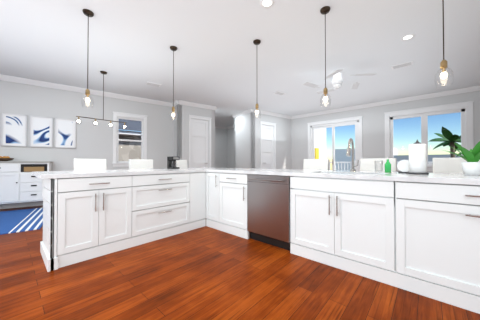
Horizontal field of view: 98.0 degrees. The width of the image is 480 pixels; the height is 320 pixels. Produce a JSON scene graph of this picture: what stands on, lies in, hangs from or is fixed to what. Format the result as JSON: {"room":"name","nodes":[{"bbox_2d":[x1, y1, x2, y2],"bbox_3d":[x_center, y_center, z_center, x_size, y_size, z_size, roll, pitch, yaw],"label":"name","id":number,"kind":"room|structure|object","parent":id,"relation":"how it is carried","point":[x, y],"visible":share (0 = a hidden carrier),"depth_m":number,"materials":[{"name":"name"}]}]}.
{"room":"kitchen","nodes":[
{"label":"kitchen","id":0,"kind":"room"},
{"bbox_2d":[0,205,479,319],"bbox_3d":[-1.948,1.133,4.865,13.150,0.100,11.520,-1,-1,42],"label":"floor","id":1,"kind":"structure","parent":0,"point":[205,273],"depth_m":1.72,"materials":[{"name":"brown wood"}]},
{"bbox_2d":[0,208,42,234],"bbox_3d":[-4.630,1.059,3.308,2.400,0.012,2.000,0,-1,-36],"label":"rug","id":2,"kind":"object","parent":1,"relation":"on","point":[16,221],"visible":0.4,"depth_m":3.65,"materials":[{"name":"blue fabric"}]},
{"bbox_2d":[0,161,52,203],"bbox_3d":[-5.415,0.542,4.164,2.470,1.033,0.490,0,-1,-36],"label":"sideboard","id":3,"kind":"object","parent":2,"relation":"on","point":[20,182],"visible":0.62,"depth_m":4.45,"materials":[{"name":"white painted wood"}]},
{"bbox_2d":[0,156,13,160],"bbox_3d":[-5.048,-0.028,4.456,0.318,0.108,0.318,-1,-1,42],"label":"bowl","id":4,"kind":"object","parent":3,"relation":"on","point":[5,158],"visible":1,"depth_m":4.41,"materials":[{"name":"brown wood"}]},
{"bbox_2d":[40,175,131,271],"bbox_3d":[-1.794,0.619,2.472,0.650,0.874,0.733,-1,-1,42],"label":"base cabinet","id":5,"kind":"object","parent":1,"relation":"on","point":[86,217],"depth_m":2.20,"materials":[{"name":"white wood"}]},
{"bbox_2d":[32,167,211,178],"bbox_3d":[-1.230,0.172,3.334,0.980,0.040,2.910,-1,-1,42],"label":"countertop","id":6,"kind":"structure","parent":5,"relation":"on","point":[40,174],"depth_m":2.56,"materials":[{"name":"white stone"}]},
{"bbox_2d":[167,156,179,168],"bbox_3d":[-1.199,0.047,3.758,0.182,0.215,0.140,-1,-1,42],"label":"coffee maker","id":7,"kind":"object","parent":6,"relation":"on","point":[171,162],"visible":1,"depth_m":3.74,"materials":[{"name":"black"}]},
{"bbox_2d":[73,159,106,170],"bbox_3d":[-2.310,0.523,3.300,0.505,1.085,0.450,-1,-1,42],"label":"bar stool","id":8,"kind":"object","parent":1,"relation":"on","point":[89,164],"visible":0.06,"depth_m":3.40,"materials":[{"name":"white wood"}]},
{"bbox_2d":[129,159,152,168],"bbox_3d":[-1.762,0.529,3.910,0.505,1.085,0.450,-1,-1,42],"label":"bar stool","id":9,"kind":"object","parent":1,"relation":"on","point":[140,163],"visible":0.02,"depth_m":4.01,"materials":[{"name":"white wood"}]},
{"bbox_2d":[132,171,187,246],"bbox_3d":[-1.289,0.625,3.025,0.640,0.874,0.887,-1,-1,42],"label":"base cabinet","id":10,"kind":"object","parent":1,"relation":"on","point":[160,200],"depth_m":2.79,"materials":[{"name":"white wood"}]},
{"bbox_2d":[176,160,186,167],"bbox_3d":[-1.230,0.536,4.500,0.505,1.085,0.450,-1,-1,42],"label":"bar stool","id":11,"kind":"object","parent":1,"relation":"on","point":[181,163],"visible":0.06,"depth_m":4.67,"materials":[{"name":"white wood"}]},
{"bbox_2d":[188,171,207,230],"bbox_3d":[-0.861,0.630,3.456,0.700,0.874,0.327,-1,-1,42],"label":"base cabinet","id":12,"kind":"object","parent":1,"relation":"on","point":[197,180],"depth_m":3.25,"materials":[{"name":"white wood"}]},
{"bbox_2d":[208,171,239,236],"bbox_3d":[-0.012,0.628,3.329,0.892,0.874,0.680,-1,-1,42],"label":"base cabinet","id":13,"kind":"object","parent":1,"relation":"on","point":[223,186],"depth_m":3.08,"materials":[{"name":"white wood"}]},
{"bbox_2d":[240,171,307,254],"bbox_3d":[0.554,0.623,2.820,0.755,0.874,0.680,-1,-1,42],"label":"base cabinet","id":14,"kind":"object","parent":1,"relation":"on","point":[267,202],"depth_m":2.53,"materials":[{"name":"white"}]},
{"bbox_2d":[303,159,329,169],"bbox_3d":[1.195,0.525,3.498,0.450,1.085,0.505,-1,-1,42],"label":"bar stool","id":15,"kind":"object","parent":1,"relation":"on","point":[316,164],"visible":0.08,"depth_m":3.61,"materials":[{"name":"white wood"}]},
{"bbox_2d":[296,191,407,290],"bbox_3d":[1.170,0.724,2.270,1.024,0.660,0.670,-1,-1,42],"label":"base cabinet","id":16,"kind":"object","parent":1,"relation":"on","point":[368,238],"depth_m":1.92,"materials":[{"name":"white wood"}]},
{"bbox_2d":[308,179,383,202],"bbox_3d":[1.035,0.277,2.143,0.736,0.198,0.008,-1,-1,42],"label":"drawer front","id":17,"kind":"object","parent":16,"relation":"attached to","point":[350,188],"depth_m":1.96,"materials":[{"name":"white wood"}]},
{"bbox_2d":[360,158,396,171],"bbox_3d":[1.871,0.518,2.890,0.450,1.085,0.505,-1,-1,42],"label":"bar stool","id":18,"kind":"object","parent":1,"relation":"on","point":[367,165],"visible":0.08,"depth_m":3.03,"materials":[{"name":"white wood"}]},
{"bbox_2d":[384,179,479,313],"bbox_3d":[1.844,0.610,1.666,1.044,0.874,0.670,-1,-1,42],"label":"base cabinet","id":19,"kind":"object","parent":1,"relation":"on","point":[419,234],"depth_m":1.54,"materials":[{"name":"white wood"}]},
{"bbox_2d":[212,167,479,182],"bbox_3d":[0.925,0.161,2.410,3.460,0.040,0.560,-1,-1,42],"label":"countertop","id":20,"kind":"structure","parent":19,"relation":"on","point":[307,174],"depth_m":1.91,"materials":[{"name":"white stone"}]},
{"bbox_2d":[346,138,358,171],"bbox_3d":[1.301,-0.058,2.421,0.092,0.396,0.248,-1,-1,42],"label":"faucet","id":21,"kind":"object","parent":20,"relation":"on","point":[350,141],"visible":0.98,"depth_m":2.47,"materials":[{"name":"silver metal"}]},
{"bbox_2d":[374,161,382,171],"bbox_3d":[1.578,0.074,2.375,0.084,0.130,0.084,-1,-1,42],"label":"glass jar","id":22,"kind":"object","parent":20,"relation":"on","point":[379,166],"visible":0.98,"depth_m":2.37,"materials":[{"name":"clear glass"}]},
{"bbox_2d":[385,157,390,172],"bbox_3d":[1.618,0.053,2.285,0.058,0.170,0.060,-1,-1,42],"label":"soap bottle","id":23,"kind":"object","parent":20,"relation":"on","point":[387,166],"visible":1,"depth_m":2.26,"materials":[{"name":"green plastic"}]},
{"bbox_2d":[397,160,408,172],"bbox_3d":[1.813,0.068,2.285,0.130,0.140,0.260,-1,-1,42],"label":"plate","id":24,"kind":"object","parent":20,"relation":"on","point":[402,166],"visible":0.67,"depth_m":2.20,"materials":[{"name":"white ceramic"}]},
{"bbox_2d":[407,140,428,173],"bbox_3d":[1.737,-0.035,2.045,0.164,0.340,0.164,-1,-1,42],"label":"paper towel holder","id":25,"kind":"object","parent":20,"relation":"on","point":[417,158],"visible":1,"depth_m":2.00,"materials":[{"name":"grey paper"}]},
{"bbox_2d":[444,141,479,174],"bbox_3d":[2.088,-0.024,1.874,0.429,0.315,0.420,-1,-1,42],"label":"potted plant","id":26,"kind":"object","parent":20,"relation":"on","point":[471,165],"visible":0.96,"depth_m":1.83,"materials":[{"name":"green plant"}]},
{"bbox_2d":[433,158,479,173],"bbox_3d":[2.473,0.512,2.348,0.450,1.085,0.505,-1,-1,42],"label":"bar stool","id":27,"kind":"object","parent":1,"relation":"on","point":[447,165],"visible":0.06,"depth_m":2.53,"materials":[{"name":"white wood"}]},
{"bbox_2d":[0,80,479,172],"bbox_3d":[-0.996,-0.401,4.136,10.676,2.950,11.493,-1,-1,42],"label":"wall","id":28,"kind":"structure","parent":0,"point":[238,145],"depth_m":6.48,"materials":[{"name":"grey paint"}]},
{"bbox_2d":[1,113,26,146],"bbox_3d":[-5.093,-0.674,4.719,0.393,0.730,0.026,0,-1,-36],"label":"framed artwork","id":29,"kind":"object","parent":28,"relation":"attached to","point":[14,130],"visible":0.96,"depth_m":4.71,"materials":[{"name":"paper"},{"name":"white painted wood"},{"name":"glass"}]},
{"bbox_2d":[30,115,52,147],"bbox_3d":[-4.732,-0.671,4.981,0.402,0.730,0.026,0,-1,-36],"label":"framed artwork","id":30,"kind":"object","parent":28,"relation":"attached to","point":[41,131],"visible":0.98,"depth_m":4.98,"materials":[{"name":"white paper"}]},
{"bbox_2d":[55,118,75,147],"bbox_3d":[-4.375,-0.668,5.240,0.406,0.730,0.026,0,-1,-36],"label":"framed artwork","id":31,"kind":"object","parent":28,"relation":"attached to","point":[65,133],"visible":0.88,"depth_m":5.23,"materials":[{"name":"white paper"}]},
{"bbox_2d":[117,117,142,162],"bbox_3d":[-3.237,-0.573,6.159,0.685,1.300,0.065,0,-1,-36],"label":"window","id":32,"kind":"structure","parent":28,"relation":"attached to","point":[130,140],"depth_m":6.10,"materials":[{"name":"white"}]},
{"bbox_2d":[191,119,207,167],"bbox_3d":[-1.327,-0.120,6.950,0.222,2.433,0.619,-1,-1,42],"label":"door","id":33,"kind":"structure","parent":28,"relation":"attached to","point":[199,143],"depth_m":6.96,"materials":[{"name":"white wood"}]},
{"bbox_2d":[0,74,479,208],"bbox_3d":[-0.988,-0.400,4.150,10.442,2.956,11.323,-1,-1,42],"label":"trim","id":34,"kind":"structure","parent":28,"relation":"attached to","point":[467,106],"depth_m":6.27,"materials":[{"name":"white wood"}]},
{"bbox_2d":[262,125,272,168],"bbox_3d":[1.051,-0.108,8.031,0.166,2.433,0.610,-1,-1,42],"label":"door","id":35,"kind":"structure","parent":28,"relation":"attached to","point":[267,147],"depth_m":8.03,"materials":[{"name":"white"}]},
{"bbox_2d":[311,120,358,170],"bbox_3d":[3.443,-0.113,7.689,1.695,2.455,0.110,-1,-1,42],"label":"sliding door","id":36,"kind":"structure","parent":28,"relation":"attached to","point":[333,126],"depth_m":7.66,"materials":[{"name":"white"}]},
{"bbox_2d":[390,109,465,165],"bbox_3d":[5.314,-0.582,6.013,1.605,1.515,0.065,-1,-1,42],"label":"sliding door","id":37,"kind":"structure","parent":28,"relation":"attached to","point":[424,127],"depth_m":5.96,"materials":[{"name":"white"}]},
{"bbox_2d":[0,0,479,126],"bbox_3d":[-0.996,-1.935,4.155,10.439,0.120,11.255,-1,-1,42],"label":"ceiling","id":38,"kind":"structure","parent":0,"point":[225,66],"depth_m":3.53,"materials":[{"name":"white paint"}]},
{"bbox_2d":[81,9,93,108],"bbox_3d":[-1.941,-1.279,2.666,0.126,1.224,0.126,-1,-1,42],"label":"pendant light","id":39,"kind":"object","parent":38,"relation":"hanging from","point":[88,13],"visible":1,"depth_m":2.66,"materials":[{"name":"brown metal"}]},
{"bbox_2d":[76,71,126,128],"bbox_3d":[-2.902,-1.289,4.439,0.130,1.164,0.940,-1,-1,42],"label":"linear chandelier","id":40,"kind":"object","parent":38,"relation":"hanging from","point":[103,72],"visible":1,"depth_m":4.43,"materials":[{"name":"brown metal"}]},
{"bbox_2d":[145,82,161,86],"bbox_3d":[-2.127,-1.856,5.127,0.340,0.015,0.180,0,-1,-36],"label":"ceiling vent","id":41,"kind":"object","parent":38,"relation":"in","point":[153,84],"visible":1,"depth_m":5.11,"materials":[{"name":"white metal"}]},
{"bbox_2d":[169,46,176,119],"bbox_3d":[-1.114,-1.270,3.495,0.126,1.224,0.126,-1,-1,42],"label":"pendant light","id":42,"kind":"object","parent":38,"relation":"hanging from","point":[173,48],"visible":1,"depth_m":3.49,"materials":[{"name":"brown metal"}]},
{"bbox_2d":[253,39,260,118],"bbox_3d":[0.269,-1.272,3.313,0.126,1.224,0.126,-1,-1,42],"label":"pendant light","id":43,"kind":"object","parent":38,"relation":"hanging from","point":[257,42],"visible":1,"depth_m":3.30,"materials":[{"name":"brown metal"}]},
{"bbox_2d":[260,0,274,8],"bbox_3d":[0.326,-1.889,2.515,0.180,0.007,0.180,-1,-1,42],"label":"recessed light","id":44,"kind":"object","parent":38,"relation":"in","point":[268,3],"visible":1,"depth_m":2.52,"materials":[{"name":"white"}]},
{"bbox_2d":[274,91,286,94],"bbox_3d":[1.109,-1.849,5.792,0.340,0.015,0.180,0,-1,-36],"label":"ceiling vent","id":45,"kind":"object","parent":38,"relation":"in","point":[279,93],"visible":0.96,"depth_m":5.79,"materials":[{"name":"white metal"}]},
{"bbox_2d":[320,6,330,107],"bbox_3d":[1.071,-1.280,2.618,0.126,1.224,0.126,-1,-1,42],"label":"pendant light","id":46,"kind":"object","parent":38,"relation":"hanging from","point":[324,10],"visible":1,"depth_m":2.61,"materials":[{"name":"brown metal"}]},
{"bbox_2d":[303,69,376,93],"bbox_3d":[2.115,-1.697,4.386,1.290,0.349,1.355,-1,-1,42],"label":"ceiling fan","id":47,"kind":"object","parent":38,"relation":"hanging from","point":[337,81],"visible":1,"depth_m":4.37,"materials":[{"name":"white painted metal"},{"name":"frosted glass"}]},
{"bbox_2d":[391,61,412,69],"bbox_3d":[3.201,-1.867,4.125,0.340,0.015,0.180,-1,-1,42],"label":"ceiling vent","id":48,"kind":"object","parent":38,"relation":"in","point":[402,65],"visible":1,"depth_m":4.11,"materials":[{"name":"white metal"}]},
{"bbox_2d":[400,34,414,40],"bbox_3d":[2.576,-1.881,3.207,0.180,0.007,0.180,-1,-1,42],"label":"recessed light","id":49,"kind":"object","parent":38,"relation":"in","point":[408,36],"visible":1,"depth_m":3.21,"materials":[{"name":"white"}]},
{"bbox_2d":[435,0,453,87],"bbox_3d":[1.858,-1.288,1.909,0.126,1.224,0.126,-1,-1,42],"label":"pendant light","id":50,"kind":"object","parent":38,"relation":"hanging from","point":[443,67],"visible":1,"depth_m":1.90,"materials":[{"name":"brown metal"}]},
{"label":"outside","id":51,"kind":"structure","parent":0,"visible":0},
{"bbox_3d":[5.102,1.181,7.802,9.500,0.110,2.280,-1,-1,42],"label":"deck","id":52,"kind":"object","parent":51,"visible":0},
{"bbox_2d":[315,128,325,158],"bbox_3d":[3.407,-0.313,9.277,0.170,2.910,2.180,-1,-1,42],"label":"wall","id":53,"kind":"structure","parent":52,"relation":"on","point":[320,142],"depth_m":9.52,"materials":[{"name":"white paint"}]},
{"bbox_2d":[329,161,432,170],"bbox_3d":[5.755,0.579,8.553,9.526,1.110,0.110,-1,-1,42],"label":"railing","id":54,"kind":"object","parent":52,"relation":"on","point":[429,162],"depth_m":9.42,"materials":[{"name":"white"}]},
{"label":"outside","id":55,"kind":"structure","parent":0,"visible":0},
{"bbox_2d":[118,119,140,160],"bbox_3d":[-6.920,0.232,9.274,6.600,7.800,4.500,0,-1,-36],"label":"neighbor house","id":56,"kind":"structure","parent":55,"point":[131,152],"depth_m":8.73,"materials":[{"name":"stone"}]},
{"bbox_2d":[335,148,460,170],"bbox_3d":[31.934,2.887,31.987,70.000,9.400,34.000,-1,-1,42],"label":"sea","id":57,"kind":"structure","parent":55,"point":[339,153],"depth_m":33.05,"materials":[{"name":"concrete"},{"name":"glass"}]},
{"bbox_2d":[429,127,460,157],"bbox_3d":[13.046,2.593,12.787,2.279,9.168,2.279,-1,-1,42],"label":"palm","id":58,"kind":"object","parent":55,"point":[448,137],"depth_m":12.77,"materials":[{"name":"green plant"}]}
]}

